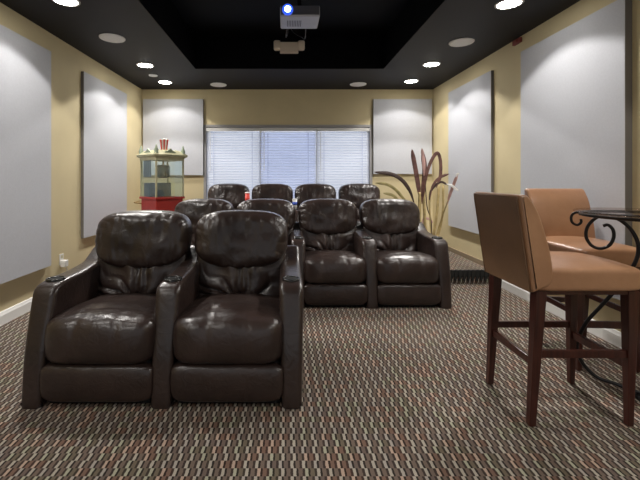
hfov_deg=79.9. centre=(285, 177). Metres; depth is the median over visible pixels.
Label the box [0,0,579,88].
ceiling
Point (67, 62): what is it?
wall
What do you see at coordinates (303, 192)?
recliner
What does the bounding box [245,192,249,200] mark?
drink cup
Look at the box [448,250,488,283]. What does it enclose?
platform
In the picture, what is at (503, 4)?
recessed light
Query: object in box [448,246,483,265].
baseboard
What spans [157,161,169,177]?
kettle
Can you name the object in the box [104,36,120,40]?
grille
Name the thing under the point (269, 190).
recliner
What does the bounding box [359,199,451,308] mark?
recliner
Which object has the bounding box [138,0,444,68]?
tray ceiling
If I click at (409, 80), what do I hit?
recessed light
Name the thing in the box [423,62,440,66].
recessed light
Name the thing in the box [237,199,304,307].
recliner
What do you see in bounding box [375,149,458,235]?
dried arrangement
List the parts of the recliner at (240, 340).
seat, backrest, armrest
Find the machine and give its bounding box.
[134,144,187,210]
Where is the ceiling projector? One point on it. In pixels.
(291, 17)
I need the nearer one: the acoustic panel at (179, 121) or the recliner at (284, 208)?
the recliner at (284, 208)
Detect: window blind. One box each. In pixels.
[206,128,259,198]
[260,128,315,198]
[316,128,369,198]
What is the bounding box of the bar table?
[570,210,639,401]
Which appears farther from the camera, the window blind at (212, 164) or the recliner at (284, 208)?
the window blind at (212, 164)
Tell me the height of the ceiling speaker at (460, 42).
0.011 m
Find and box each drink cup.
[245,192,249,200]
[292,199,296,208]
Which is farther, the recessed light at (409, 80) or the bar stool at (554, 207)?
the recessed light at (409, 80)
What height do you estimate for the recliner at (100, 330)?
1.053 m
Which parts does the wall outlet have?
plate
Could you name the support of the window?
in the wall at (221, 106)
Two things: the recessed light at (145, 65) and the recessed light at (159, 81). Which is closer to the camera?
the recessed light at (145, 65)
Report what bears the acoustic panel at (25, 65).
attached to the wall at (67, 62)
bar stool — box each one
[474,192,639,426]
[524,188,639,372]
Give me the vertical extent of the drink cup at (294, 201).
0.158 m
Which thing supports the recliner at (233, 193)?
on the platform
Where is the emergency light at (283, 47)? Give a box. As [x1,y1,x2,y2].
[274,40,304,53]
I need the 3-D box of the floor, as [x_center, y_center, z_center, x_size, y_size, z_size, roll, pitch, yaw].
[0.025,1.350,1.140,5.290,0.100,7.080,0,0,0]
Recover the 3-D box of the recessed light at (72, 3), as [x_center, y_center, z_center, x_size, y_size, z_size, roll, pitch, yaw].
[-1.920,-1.540,3.310,0.230,0.019,0.230,0,0,0]
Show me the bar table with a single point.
(595, 214)
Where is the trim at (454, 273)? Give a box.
[450,270,488,280]
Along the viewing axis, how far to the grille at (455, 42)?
4.32 m
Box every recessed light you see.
[52,0,80,6]
[136,62,153,67]
[158,80,172,83]
[404,79,418,82]
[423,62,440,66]
[495,0,524,9]
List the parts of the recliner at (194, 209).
backrest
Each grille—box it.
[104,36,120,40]
[453,40,469,44]
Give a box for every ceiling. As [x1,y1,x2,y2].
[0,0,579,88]
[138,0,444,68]
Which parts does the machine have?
corner post, corner post, corner post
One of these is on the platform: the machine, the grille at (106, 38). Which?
the machine
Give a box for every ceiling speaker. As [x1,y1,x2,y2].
[99,33,125,42]
[210,83,226,86]
[350,82,365,86]
[449,38,474,46]
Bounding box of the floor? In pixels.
[0,284,639,479]
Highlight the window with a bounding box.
[204,125,371,198]
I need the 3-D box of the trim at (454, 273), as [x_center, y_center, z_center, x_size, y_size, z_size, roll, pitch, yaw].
[0.025,1.194,4.684,5.090,0.132,0.052,0,0,0]
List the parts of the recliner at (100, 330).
armrest, seat, backrest, armrest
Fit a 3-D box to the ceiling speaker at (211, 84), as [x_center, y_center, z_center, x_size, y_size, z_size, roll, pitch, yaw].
[-1.120,-1.544,6.300,0.270,0.011,0.270,0,0,0]
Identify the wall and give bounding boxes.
[0,2,141,311]
[142,89,432,232]
[433,0,639,331]
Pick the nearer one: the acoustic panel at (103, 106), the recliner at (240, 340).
the recliner at (240, 340)
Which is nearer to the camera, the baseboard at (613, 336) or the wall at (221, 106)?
the baseboard at (613, 336)
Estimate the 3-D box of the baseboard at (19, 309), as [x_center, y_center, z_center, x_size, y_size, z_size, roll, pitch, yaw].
[-2.512,1.241,1.140,0.016,0.118,7.080,0,0,0]
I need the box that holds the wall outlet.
[59,253,67,269]
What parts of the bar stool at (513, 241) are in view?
leg, backrest, leg, leg, seat frame, seat, leg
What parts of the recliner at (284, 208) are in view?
backrest, armrest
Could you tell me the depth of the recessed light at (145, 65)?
5.18 m
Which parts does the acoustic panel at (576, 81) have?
panel frame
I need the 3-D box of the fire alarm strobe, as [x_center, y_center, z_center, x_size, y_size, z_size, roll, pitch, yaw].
[2.550,-1.508,4.200,0.040,0.055,0.140,0,0,0]
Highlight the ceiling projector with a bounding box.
[280,0,319,39]
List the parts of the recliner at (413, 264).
backrest, seat, armrest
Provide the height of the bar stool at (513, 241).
1.213 m
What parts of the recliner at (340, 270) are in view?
backrest, seat, armrest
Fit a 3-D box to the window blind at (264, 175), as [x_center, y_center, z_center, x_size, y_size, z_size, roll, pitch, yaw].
[0.036,-0.170,6.667,0.977,1.410,0.087,0,0,0]
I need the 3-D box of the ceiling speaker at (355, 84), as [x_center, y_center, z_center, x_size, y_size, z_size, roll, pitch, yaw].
[1.190,-1.544,6.270,0.270,0.011,0.270,0,0,0]
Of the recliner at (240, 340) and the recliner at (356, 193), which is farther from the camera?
the recliner at (356, 193)
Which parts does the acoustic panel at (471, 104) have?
panel frame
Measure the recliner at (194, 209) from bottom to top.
1.053 m
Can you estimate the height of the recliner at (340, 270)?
1.053 m
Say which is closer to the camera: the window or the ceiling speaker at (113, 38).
the ceiling speaker at (113, 38)
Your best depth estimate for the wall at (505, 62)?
4.37 m
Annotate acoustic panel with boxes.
[0,24,50,283]
[81,71,126,237]
[143,99,203,174]
[373,99,431,173]
[448,70,493,233]
[521,0,631,299]
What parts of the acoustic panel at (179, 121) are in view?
panel frame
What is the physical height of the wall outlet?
0.199 m
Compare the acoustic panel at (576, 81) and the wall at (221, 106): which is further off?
the wall at (221, 106)
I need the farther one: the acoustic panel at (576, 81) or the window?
the window
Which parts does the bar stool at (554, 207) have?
backrest, leg, leg, seat, leg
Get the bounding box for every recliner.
[20,210,199,408]
[170,210,303,408]
[174,199,233,245]
[208,183,249,209]
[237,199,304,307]
[252,183,298,221]
[295,183,335,207]
[298,199,377,308]
[338,183,379,221]
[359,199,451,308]
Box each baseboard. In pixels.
[0,297,31,325]
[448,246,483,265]
[501,280,621,348]
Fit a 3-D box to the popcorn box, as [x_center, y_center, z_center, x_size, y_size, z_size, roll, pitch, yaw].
[-1.766,-0.488,5.501,0.120,0.175,0.122,0,0,-20]
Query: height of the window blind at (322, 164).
1.410 m
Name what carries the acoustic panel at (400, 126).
attached to the wall at (221, 106)
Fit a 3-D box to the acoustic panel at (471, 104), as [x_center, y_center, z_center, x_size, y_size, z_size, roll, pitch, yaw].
[2.551,-0.295,5.315,0.037,2.070,1.230,0,0,0]
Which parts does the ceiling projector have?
panel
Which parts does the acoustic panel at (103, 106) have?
panel frame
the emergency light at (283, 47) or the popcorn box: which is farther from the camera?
the popcorn box
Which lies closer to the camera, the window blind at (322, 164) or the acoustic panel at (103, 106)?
the acoustic panel at (103, 106)
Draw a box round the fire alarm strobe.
[512,37,521,45]
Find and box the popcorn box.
[160,138,167,149]

